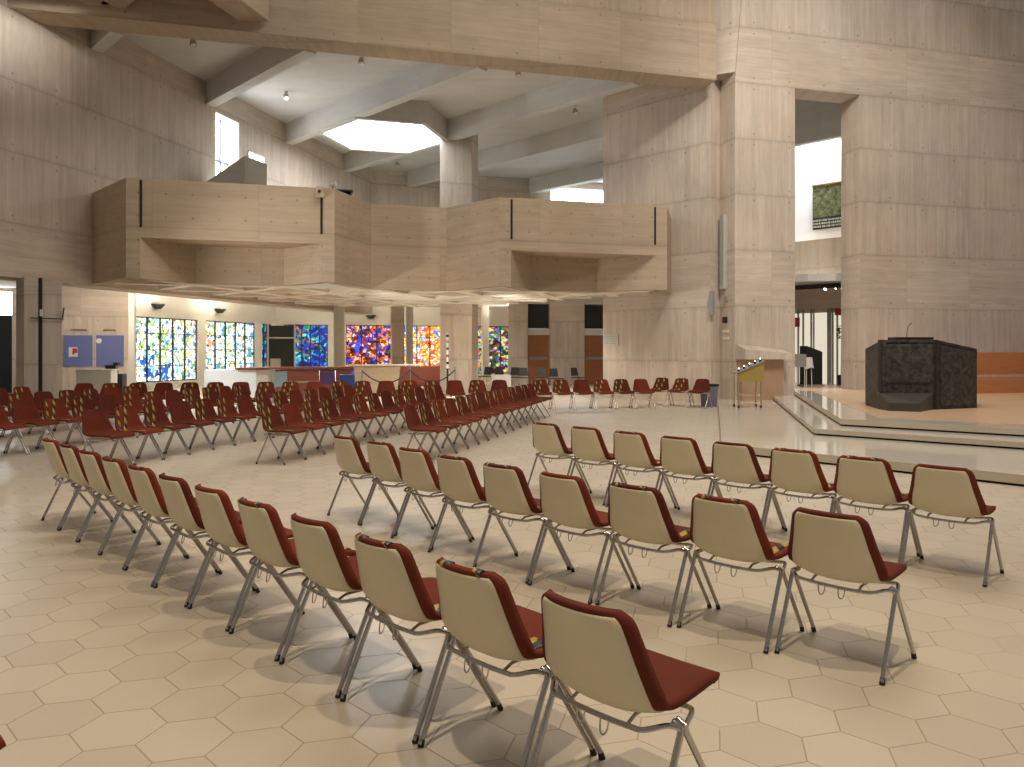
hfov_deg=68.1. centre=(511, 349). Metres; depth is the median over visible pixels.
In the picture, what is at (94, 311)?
wall
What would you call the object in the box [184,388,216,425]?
chair
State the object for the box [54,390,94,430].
chair
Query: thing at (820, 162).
wall
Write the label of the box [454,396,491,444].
chair
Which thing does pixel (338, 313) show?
column
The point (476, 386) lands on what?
chair
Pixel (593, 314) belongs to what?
door
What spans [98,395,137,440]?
chair
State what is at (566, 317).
wall
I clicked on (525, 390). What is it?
chair
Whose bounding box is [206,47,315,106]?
beam
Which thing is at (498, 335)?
window
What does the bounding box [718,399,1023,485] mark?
step
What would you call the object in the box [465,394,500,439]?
chair
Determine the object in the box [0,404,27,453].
chair
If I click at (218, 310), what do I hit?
wall lamp
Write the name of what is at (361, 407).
chair
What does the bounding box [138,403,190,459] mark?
chair
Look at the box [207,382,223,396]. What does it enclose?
chair
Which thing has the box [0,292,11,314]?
window
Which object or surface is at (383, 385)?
chair
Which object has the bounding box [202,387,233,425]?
chair
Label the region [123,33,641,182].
ceiling
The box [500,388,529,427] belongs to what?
chair
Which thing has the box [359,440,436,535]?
chair
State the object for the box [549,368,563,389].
chair
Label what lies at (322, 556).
chair
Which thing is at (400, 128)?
window
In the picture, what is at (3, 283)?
ceiling
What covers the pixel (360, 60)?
ceiling spotlight
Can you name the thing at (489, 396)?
chair
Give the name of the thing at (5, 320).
door
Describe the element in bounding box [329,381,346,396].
chair
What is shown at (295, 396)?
chair
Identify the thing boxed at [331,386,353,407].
chair
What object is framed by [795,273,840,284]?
ceiling
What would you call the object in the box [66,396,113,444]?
chair
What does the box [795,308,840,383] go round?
window
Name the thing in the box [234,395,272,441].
chair
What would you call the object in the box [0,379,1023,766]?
floor
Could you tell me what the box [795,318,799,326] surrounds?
wall sign
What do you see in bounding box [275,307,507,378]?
wall
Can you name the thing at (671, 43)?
beam
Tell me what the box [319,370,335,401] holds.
folding screen
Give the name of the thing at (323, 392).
chair
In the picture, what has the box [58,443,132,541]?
chair
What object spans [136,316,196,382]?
window
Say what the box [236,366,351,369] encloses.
countertop
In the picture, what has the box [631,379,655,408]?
chair
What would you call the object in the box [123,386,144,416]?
chair
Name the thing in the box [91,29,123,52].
beam
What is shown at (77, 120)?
wall
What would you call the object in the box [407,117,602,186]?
beam
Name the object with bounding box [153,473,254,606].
chair
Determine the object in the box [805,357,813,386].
stand
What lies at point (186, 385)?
chair
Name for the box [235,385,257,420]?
chair
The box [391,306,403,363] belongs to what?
column
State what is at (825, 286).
track light
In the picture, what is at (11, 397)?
chair
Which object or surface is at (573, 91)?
beam
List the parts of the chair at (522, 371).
backrest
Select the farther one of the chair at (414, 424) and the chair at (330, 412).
the chair at (330, 412)
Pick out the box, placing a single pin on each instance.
(507, 378)
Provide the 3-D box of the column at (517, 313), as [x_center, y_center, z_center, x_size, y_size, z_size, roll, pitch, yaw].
[0.261,-0.350,34.164,0.624,3.900,1.000,0,0,-15]
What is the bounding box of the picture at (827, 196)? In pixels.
[813,183,840,217]
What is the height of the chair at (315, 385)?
0.798 m
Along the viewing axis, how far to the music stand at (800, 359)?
24.57 m
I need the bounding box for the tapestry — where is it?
[812,181,840,229]
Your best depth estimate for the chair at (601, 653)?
2.44 m
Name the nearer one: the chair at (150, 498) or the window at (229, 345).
the chair at (150, 498)
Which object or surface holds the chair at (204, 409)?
on the floor at (101, 666)
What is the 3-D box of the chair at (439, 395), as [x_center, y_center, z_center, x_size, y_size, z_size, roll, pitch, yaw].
[-1.516,1.205,17.389,0.586,0.798,0.556,0,0,15]
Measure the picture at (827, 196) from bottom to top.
1.145 m
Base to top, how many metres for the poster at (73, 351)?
0.360 m
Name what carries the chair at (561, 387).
on the floor at (101, 666)
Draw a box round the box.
[491,375,510,386]
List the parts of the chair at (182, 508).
leg, leg, leg, leg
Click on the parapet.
(191, 232)
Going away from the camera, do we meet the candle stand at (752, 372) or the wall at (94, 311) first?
the candle stand at (752, 372)
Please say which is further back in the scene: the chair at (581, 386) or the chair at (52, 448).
the chair at (581, 386)
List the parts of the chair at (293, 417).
leg, leg, leg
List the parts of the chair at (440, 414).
leg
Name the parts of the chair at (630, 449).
leg, leg, leg, leg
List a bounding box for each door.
[0,315,11,392]
[528,304,549,384]
[584,305,602,383]
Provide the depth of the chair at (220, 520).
4.42 m
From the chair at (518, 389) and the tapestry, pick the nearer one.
the chair at (518, 389)
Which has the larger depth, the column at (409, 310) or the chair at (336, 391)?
the column at (409, 310)
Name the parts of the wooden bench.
seat, backrest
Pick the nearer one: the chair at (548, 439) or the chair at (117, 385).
the chair at (548, 439)
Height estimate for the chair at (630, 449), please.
0.800 m
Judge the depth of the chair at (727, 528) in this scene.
4.16 m
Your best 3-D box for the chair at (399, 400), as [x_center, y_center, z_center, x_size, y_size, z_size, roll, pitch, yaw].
[-2.106,1.204,15.199,0.586,0.800,0.556,0,0,15]
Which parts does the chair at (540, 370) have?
backrest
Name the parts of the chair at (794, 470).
leg, leg, leg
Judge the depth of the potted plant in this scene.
26.43 m
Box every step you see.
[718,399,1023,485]
[773,395,1023,448]
[794,390,1023,436]
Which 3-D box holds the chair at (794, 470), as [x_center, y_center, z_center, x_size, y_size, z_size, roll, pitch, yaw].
[2.458,1.204,6.358,0.586,0.800,0.556,0,0,-44]
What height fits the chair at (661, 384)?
0.800 m
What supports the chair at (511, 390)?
on the floor at (101, 666)
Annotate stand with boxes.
[730,358,764,407]
[795,354,805,387]
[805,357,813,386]
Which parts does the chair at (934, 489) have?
leg, leg, leg, leg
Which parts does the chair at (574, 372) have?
backrest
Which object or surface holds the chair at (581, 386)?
on the floor at (101, 666)
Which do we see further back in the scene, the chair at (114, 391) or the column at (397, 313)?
the column at (397, 313)
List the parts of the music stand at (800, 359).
desk panel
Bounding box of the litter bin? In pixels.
[700,384,718,406]
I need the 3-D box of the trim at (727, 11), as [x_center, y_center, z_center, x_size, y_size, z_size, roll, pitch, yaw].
[6.951,-11.010,22.446,2.834,5.780,0.836,0,0,8]
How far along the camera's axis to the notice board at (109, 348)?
28.98 m
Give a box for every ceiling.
[0,280,602,308]
[114,279,654,306]
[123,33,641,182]
[795,99,840,146]
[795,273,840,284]
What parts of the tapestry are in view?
hanging rail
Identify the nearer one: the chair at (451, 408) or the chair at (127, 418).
the chair at (127, 418)
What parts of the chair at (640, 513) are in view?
leg, leg, leg, leg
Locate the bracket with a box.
[30,307,64,319]
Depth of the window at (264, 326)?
38.14 m
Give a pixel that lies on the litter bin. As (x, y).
(713, 391)
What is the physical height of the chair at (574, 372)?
0.862 m
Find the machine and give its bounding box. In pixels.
[105,362,126,396]
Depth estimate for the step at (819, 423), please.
12.50 m
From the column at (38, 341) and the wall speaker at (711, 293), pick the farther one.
the wall speaker at (711, 293)
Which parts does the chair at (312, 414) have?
leg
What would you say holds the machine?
on the floor at (101, 666)
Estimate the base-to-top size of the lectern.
1.357 m
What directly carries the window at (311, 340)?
in the wall at (422, 316)
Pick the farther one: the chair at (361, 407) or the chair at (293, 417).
the chair at (361, 407)
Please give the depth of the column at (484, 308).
38.06 m
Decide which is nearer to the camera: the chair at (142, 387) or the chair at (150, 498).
the chair at (150, 498)
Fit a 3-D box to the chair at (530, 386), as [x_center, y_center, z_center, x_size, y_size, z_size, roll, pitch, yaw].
[0.642,1.205,18.046,0.586,0.798,0.556,0,0,15]
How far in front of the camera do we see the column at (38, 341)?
17.66 m
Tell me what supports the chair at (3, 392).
on the floor at (101, 666)
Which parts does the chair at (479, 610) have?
leg, leg, leg, leg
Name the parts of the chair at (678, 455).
leg, leg, leg, leg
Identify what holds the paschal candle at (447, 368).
on the floor at (101, 666)
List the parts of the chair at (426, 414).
leg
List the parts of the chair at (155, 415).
leg, leg, leg, leg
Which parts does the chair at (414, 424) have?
leg, leg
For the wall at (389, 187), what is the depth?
36.29 m
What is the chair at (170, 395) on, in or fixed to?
on the floor at (101, 666)
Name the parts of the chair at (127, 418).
leg, leg, leg, leg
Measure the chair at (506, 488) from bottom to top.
0.800 m
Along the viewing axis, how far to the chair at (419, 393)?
16.43 m
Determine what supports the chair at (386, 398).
on the floor at (101, 666)
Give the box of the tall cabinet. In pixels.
[267,323,295,366]
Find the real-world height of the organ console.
1.400 m
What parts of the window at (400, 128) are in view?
glass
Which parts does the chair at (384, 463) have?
leg, leg, leg, leg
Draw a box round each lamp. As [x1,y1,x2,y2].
[151,304,164,308]
[214,308,225,312]
[330,181,336,188]
[366,315,375,318]
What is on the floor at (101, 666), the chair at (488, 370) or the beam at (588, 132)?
the chair at (488, 370)
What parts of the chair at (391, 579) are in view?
leg, leg, leg, leg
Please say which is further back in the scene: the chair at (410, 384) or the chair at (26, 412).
the chair at (410, 384)
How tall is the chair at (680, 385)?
0.800 m
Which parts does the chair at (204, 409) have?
leg, leg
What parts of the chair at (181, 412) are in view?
leg, leg, leg, leg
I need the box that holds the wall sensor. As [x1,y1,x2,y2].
[722,317,726,322]
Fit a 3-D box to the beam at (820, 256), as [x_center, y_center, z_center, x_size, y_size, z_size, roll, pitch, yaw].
[10.113,-3.250,28.222,9.457,1.400,0.500,0,0,45]
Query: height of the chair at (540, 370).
0.862 m
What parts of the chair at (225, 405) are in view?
leg, leg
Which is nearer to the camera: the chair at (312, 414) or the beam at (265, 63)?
the chair at (312, 414)
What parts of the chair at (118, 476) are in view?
leg, leg, leg, leg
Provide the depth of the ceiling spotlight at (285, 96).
24.83 m
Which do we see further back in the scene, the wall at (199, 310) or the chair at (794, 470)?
the wall at (199, 310)
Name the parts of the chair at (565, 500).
leg, leg, leg, leg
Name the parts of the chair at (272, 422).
leg, leg, leg, leg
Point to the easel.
(280, 377)
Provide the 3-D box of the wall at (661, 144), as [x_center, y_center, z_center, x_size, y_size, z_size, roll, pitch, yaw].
[4.725,-3.450,24.179,4.042,10.100,0.700,0,0,45]
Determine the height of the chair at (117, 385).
0.800 m
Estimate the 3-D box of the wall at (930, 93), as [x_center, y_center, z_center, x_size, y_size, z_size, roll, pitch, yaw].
[22.806,-6.150,26.860,34.000,15.500,0.850,0,0,-15]
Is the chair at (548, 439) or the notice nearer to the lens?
the chair at (548, 439)
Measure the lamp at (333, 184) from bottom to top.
1.469 m
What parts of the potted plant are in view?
pot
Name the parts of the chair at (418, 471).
leg, leg, leg, leg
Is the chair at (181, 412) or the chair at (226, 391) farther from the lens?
the chair at (226, 391)
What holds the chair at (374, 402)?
on the floor at (101, 666)
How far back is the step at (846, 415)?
13.04 m
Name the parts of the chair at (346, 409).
leg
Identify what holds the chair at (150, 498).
on the floor at (101, 666)
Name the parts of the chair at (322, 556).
leg, leg, leg, leg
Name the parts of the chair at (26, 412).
leg, leg, leg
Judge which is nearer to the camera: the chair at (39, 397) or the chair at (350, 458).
the chair at (350, 458)
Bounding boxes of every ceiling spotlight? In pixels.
[190,39,196,46]
[283,91,288,99]
[358,56,364,65]
[573,106,577,114]
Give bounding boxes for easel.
[273,371,286,405]
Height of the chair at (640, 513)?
0.800 m
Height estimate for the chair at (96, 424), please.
0.798 m
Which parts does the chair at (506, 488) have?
leg, leg, leg, leg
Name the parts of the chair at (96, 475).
leg, leg, leg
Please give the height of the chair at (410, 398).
0.800 m
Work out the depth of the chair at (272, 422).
10.86 m
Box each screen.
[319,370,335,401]
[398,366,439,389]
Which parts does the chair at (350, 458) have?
leg, leg, leg, leg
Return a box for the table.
[74,369,119,393]
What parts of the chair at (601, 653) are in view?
leg, leg, leg, leg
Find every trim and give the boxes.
[140,180,655,244]
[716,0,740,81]
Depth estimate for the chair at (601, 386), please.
20.79 m
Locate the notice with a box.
[603,335,617,344]
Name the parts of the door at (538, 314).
transom glass, panel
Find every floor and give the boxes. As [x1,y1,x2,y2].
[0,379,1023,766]
[795,383,1023,424]
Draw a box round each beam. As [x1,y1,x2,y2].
[7,0,715,89]
[78,0,268,21]
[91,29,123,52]
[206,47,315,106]
[285,63,486,144]
[344,77,639,171]
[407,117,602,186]
[529,162,602,193]
[795,237,840,274]
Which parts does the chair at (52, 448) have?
leg, leg, leg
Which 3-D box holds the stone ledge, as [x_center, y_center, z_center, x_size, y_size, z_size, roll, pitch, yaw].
[7.314,0.045,21.989,1.517,0.450,0.500,0,0,-15]
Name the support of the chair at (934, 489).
on the floor at (101, 666)
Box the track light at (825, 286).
[795,282,840,290]
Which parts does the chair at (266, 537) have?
leg, leg, leg, leg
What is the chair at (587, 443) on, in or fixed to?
on the floor at (101, 666)
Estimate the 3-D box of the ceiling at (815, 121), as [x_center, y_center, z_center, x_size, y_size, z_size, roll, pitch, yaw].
[8.610,-8.075,27.851,0.250,1.850,7.857,0,0,-45]
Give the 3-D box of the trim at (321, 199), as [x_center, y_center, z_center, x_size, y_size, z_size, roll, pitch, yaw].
[-2.375,-3.460,19.578,13.281,1.110,0.044,0,0,-15]
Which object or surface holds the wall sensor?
attached to the wall at (930, 93)
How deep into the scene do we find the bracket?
17.61 m
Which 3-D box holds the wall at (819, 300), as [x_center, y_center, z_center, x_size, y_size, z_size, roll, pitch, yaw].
[10.396,-4.825,28.505,9.457,6.950,0.300,0,0,45]
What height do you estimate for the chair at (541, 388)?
0.800 m
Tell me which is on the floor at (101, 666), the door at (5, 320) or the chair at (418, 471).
the chair at (418, 471)
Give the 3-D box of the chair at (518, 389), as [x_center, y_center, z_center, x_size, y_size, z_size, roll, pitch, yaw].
[0.347,1.205,16.951,0.586,0.798,0.556,0,0,15]
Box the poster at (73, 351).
[69,347,77,356]
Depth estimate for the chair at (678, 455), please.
7.06 m
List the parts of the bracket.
rod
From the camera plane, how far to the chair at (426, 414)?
11.58 m
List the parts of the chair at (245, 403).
leg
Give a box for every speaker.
[709,291,714,314]
[720,214,725,288]
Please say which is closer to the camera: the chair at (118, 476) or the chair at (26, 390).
the chair at (118, 476)
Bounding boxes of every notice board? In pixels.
[63,335,91,366]
[96,335,123,366]
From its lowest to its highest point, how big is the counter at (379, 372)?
1.070 m
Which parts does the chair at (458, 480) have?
leg, leg, leg, leg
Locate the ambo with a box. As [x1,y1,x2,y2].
[865,323,976,411]
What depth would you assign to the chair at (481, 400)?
14.34 m
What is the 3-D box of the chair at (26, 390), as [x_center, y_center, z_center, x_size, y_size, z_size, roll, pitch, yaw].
[-10.553,1.204,16.541,0.587,0.800,0.556,0,0,15]
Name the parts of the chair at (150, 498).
leg, leg, leg, leg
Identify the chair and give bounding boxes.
[0,388,7,407]
[0,400,20,437]
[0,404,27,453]
[0,735,5,749]
[2,393,47,436]
[6,401,58,453]
[10,387,42,421]
[29,391,71,434]
[37,398,87,448]
[41,438,111,529]
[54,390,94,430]
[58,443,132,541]
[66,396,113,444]
[72,383,93,415]
[77,449,160,553]
[78,388,114,426]
[82,409,134,464]
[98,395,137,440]
[98,456,185,568]
[99,383,121,405]
[103,387,121,420]
[110,406,163,464]
[122,393,159,437]
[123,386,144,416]
[124,464,217,586]
[129,383,147,398]
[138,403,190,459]
[140,391,179,433]
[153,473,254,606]
[154,382,172,399]
[165,390,194,430]
[165,401,214,454]
[179,382,199,399]
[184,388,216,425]
[187,483,298,631]
[190,398,235,449]
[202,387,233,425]
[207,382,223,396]
[212,396,255,445]
[219,386,248,422]
[229,496,355,660]
[231,382,251,398]
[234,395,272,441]
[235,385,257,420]
[253,382,275,405]
[253,393,285,437]
[256,406,307,464]
[273,391,303,424]
[279,403,326,459]
[279,513,416,697]
[281,381,301,411]
[289,390,321,419]
[299,401,344,453]
[303,381,322,413]
[304,388,321,420]
[318,387,339,411]
[318,398,360,448]
[327,435,397,524]
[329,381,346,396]
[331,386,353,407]
[338,396,375,444]
[340,532,496,743]
[343,385,367,401]
[352,381,371,404]
[353,394,388,440]
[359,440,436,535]
[365,393,401,437]
[376,381,394,396]
[378,391,410,433]
[390,447,473,549]
[391,390,418,429]
[400,380,417,396]
[402,388,431,427]
[403,405,446,453]
[414,387,443,412]
[417,556,596,766]
[418,402,459,453]
[423,380,443,404]
[424,386,443,402]
[427,454,517,562]
[430,400,471,452]
[433,385,455,412]
[443,398,481,447]
[444,380,465,406]
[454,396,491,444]
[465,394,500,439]
[467,380,486,404]
[473,462,570,583]
[475,393,508,436]
[478,367,491,386]
[484,391,516,433]
[491,380,507,394]
[493,390,523,430]
[495,367,503,374]
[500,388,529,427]
[507,387,535,424]
[510,367,519,384]
[514,386,541,421]
[519,368,531,384]
[521,385,546,417]
[527,384,552,416]
[528,422,588,490]
[528,471,634,603]
[529,589,719,766]
[533,380,553,409]
[536,367,547,383]
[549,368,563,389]
[550,380,574,409]
[570,426,623,505]
[571,368,585,386]
[571,379,594,409]
[591,379,615,408]
[595,482,711,626]
[605,430,676,508]
[611,379,635,408]
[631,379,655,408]
[647,378,670,405]
[658,435,719,509]
[666,378,690,405]
[677,493,804,653]
[687,379,711,408]
[710,441,783,528]
[763,448,838,530]
[774,507,916,685]
[832,455,919,562]
[900,463,1003,586]
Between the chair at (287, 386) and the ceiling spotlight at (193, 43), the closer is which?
the chair at (287, 386)
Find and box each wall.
[0,0,371,314]
[0,288,127,392]
[136,293,274,389]
[207,156,267,184]
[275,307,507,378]
[372,169,602,207]
[527,300,602,384]
[603,80,719,402]
[720,0,1023,399]
[795,138,840,241]
[795,288,840,313]
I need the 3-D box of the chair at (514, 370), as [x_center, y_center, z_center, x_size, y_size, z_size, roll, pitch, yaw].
[0.090,1.171,32.034,0.463,0.862,0.532,0,0,10]
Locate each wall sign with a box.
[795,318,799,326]
[835,308,840,314]
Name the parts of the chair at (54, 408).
leg, leg, leg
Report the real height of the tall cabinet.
2.710 m
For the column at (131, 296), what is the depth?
27.63 m
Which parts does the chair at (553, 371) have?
backrest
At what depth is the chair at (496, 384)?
20.45 m
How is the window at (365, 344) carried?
in the wall at (422, 316)
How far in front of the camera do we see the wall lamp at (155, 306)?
30.41 m
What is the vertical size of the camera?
0.260 m
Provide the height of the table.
0.980 m
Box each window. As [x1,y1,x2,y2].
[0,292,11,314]
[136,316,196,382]
[206,320,253,368]
[215,120,227,175]
[248,150,264,162]
[262,324,270,369]
[284,325,327,366]
[316,100,447,153]
[346,325,390,373]
[404,325,439,365]
[478,326,507,373]
[551,189,602,202]
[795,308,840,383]
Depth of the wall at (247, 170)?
23.93 m
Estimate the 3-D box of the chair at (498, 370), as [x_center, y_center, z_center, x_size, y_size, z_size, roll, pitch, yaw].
[-0.529,1.171,33.034,0.463,0.862,0.532,0,0,-10]
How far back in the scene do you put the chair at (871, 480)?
5.72 m
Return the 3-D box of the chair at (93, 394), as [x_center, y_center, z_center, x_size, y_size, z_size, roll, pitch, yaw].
[-8.608,1.204,15.736,0.586,0.800,0.556,0,0,15]
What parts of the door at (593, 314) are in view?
transom glass, panel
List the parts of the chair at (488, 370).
backrest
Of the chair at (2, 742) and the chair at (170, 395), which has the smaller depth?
the chair at (2, 742)
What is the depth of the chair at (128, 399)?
14.26 m
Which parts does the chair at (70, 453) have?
leg, leg, leg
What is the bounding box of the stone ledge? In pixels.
[736,344,791,358]
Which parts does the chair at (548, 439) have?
leg, leg, leg, leg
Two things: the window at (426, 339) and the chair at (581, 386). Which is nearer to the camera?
the chair at (581, 386)
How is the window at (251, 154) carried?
in the wall at (77, 120)
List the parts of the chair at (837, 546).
leg, leg, leg, leg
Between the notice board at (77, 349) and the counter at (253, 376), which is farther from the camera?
the notice board at (77, 349)
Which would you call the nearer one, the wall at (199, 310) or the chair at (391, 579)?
the chair at (391, 579)
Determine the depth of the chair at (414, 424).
11.00 m
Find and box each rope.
[362,370,409,381]
[410,369,454,380]
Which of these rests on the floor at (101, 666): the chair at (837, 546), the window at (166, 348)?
the chair at (837, 546)
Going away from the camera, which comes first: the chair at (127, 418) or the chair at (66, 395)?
the chair at (127, 418)
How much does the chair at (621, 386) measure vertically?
0.800 m
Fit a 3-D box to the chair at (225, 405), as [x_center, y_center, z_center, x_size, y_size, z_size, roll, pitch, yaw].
[-4.758,1.204,12.991,0.586,0.800,0.556,0,0,15]
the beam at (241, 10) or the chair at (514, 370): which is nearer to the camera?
the beam at (241, 10)
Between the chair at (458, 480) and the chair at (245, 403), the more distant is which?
the chair at (245, 403)
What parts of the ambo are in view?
panel, panel, relief panel, panel, relief panel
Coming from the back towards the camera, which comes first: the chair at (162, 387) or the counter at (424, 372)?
the counter at (424, 372)
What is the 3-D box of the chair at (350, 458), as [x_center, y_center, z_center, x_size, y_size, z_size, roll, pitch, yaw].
[-1.419,1.205,7.289,0.586,0.798,0.556,0,0,-45]
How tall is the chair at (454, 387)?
0.798 m
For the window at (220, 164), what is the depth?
25.32 m
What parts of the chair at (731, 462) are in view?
leg, leg, leg, leg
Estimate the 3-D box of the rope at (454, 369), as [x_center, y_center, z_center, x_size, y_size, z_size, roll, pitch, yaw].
[-2.669,0.875,25.500,1.601,0.441,0.042,0,0,-22]
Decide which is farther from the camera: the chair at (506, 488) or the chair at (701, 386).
the chair at (701, 386)
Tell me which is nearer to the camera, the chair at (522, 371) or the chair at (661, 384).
the chair at (661, 384)
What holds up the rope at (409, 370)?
hanging from the barrier post
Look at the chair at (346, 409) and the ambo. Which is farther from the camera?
the ambo
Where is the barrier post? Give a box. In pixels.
[450,367,456,396]
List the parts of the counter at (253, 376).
panel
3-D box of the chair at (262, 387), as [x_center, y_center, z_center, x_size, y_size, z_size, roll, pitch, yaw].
[-6.213,1.204,19.037,0.556,0.800,0.586,0,0,-12]
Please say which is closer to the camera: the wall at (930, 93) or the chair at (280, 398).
the chair at (280, 398)
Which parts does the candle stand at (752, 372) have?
frame, panel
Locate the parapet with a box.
[92,177,670,294]
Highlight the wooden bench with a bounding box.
[977,352,1023,393]
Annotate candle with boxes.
[444,333,449,395]
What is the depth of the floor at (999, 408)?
15.44 m
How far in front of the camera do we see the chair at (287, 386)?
19.36 m
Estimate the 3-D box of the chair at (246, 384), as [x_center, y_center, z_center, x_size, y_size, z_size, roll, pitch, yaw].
[-6.804,1.205,18.917,0.556,0.798,0.586,0,0,-12]
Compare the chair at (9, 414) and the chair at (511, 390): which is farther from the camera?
the chair at (511, 390)
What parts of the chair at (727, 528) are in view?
leg, leg, leg, leg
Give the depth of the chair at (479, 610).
2.82 m
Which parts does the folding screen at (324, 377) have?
cloth panel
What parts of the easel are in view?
board panel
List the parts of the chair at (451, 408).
leg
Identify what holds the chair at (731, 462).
on the floor at (101, 666)
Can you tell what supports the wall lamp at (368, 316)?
attached to the wall at (422, 316)
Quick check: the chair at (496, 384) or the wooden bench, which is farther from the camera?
the wooden bench
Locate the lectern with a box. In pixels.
[797,346,824,386]
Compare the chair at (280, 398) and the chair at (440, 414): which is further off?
the chair at (280, 398)
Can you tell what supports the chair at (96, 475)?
on the floor at (101, 666)
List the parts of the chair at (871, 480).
leg, leg, leg, leg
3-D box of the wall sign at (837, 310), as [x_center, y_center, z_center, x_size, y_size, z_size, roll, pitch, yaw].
[11.540,-1.350,26.796,0.260,0.240,0.030,0,0,-15]
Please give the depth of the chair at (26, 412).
12.00 m
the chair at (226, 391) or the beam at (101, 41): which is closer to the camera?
the chair at (226, 391)
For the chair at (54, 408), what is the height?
0.800 m
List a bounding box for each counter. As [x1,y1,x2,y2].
[204,366,351,403]
[349,364,419,393]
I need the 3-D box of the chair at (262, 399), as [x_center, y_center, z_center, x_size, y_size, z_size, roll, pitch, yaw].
[-4.463,1.204,14.086,0.586,0.800,0.556,0,0,15]
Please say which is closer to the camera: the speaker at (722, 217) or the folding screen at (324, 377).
the folding screen at (324, 377)
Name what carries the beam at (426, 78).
attached to the ceiling at (323, 79)
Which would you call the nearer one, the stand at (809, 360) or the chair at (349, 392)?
the chair at (349, 392)
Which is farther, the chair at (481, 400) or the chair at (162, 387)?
the chair at (162, 387)
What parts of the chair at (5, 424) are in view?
leg, leg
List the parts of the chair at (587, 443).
leg, leg, leg, leg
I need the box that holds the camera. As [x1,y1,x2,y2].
[316,186,323,197]
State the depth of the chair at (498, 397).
15.42 m
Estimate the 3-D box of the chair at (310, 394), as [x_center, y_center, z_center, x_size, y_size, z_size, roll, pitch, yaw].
[-4.021,1.204,15.729,0.586,0.800,0.556,0,0,16]
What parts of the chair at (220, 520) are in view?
leg, leg, leg, leg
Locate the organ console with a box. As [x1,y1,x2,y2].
[336,189,352,194]
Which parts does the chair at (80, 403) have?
leg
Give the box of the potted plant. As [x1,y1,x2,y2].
[836,325,840,384]
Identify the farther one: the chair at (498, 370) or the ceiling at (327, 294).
the chair at (498, 370)
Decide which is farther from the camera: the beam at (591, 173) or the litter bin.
the beam at (591, 173)
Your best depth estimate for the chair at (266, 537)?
4.02 m
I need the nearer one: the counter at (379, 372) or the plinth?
the plinth
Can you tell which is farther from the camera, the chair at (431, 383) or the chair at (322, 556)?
the chair at (431, 383)
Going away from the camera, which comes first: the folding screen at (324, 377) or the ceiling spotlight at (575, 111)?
the folding screen at (324, 377)
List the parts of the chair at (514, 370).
backrest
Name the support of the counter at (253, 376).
on the floor at (101, 666)
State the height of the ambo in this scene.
1.795 m
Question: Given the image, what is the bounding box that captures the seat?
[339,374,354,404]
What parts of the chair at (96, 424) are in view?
leg, leg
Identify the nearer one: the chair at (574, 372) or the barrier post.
the barrier post
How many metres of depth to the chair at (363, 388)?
19.71 m
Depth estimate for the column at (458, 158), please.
28.08 m
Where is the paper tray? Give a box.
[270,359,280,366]
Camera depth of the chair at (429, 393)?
16.97 m
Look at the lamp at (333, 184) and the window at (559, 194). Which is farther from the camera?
the window at (559, 194)
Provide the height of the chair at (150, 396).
0.800 m
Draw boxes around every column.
[16,277,61,418]
[128,293,135,385]
[333,306,343,365]
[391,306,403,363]
[406,307,412,363]
[440,134,477,392]
[481,305,488,381]
[508,302,526,385]
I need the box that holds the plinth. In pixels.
[737,359,783,400]
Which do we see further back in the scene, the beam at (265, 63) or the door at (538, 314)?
the door at (538, 314)
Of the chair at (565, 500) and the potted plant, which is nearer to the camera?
the chair at (565, 500)

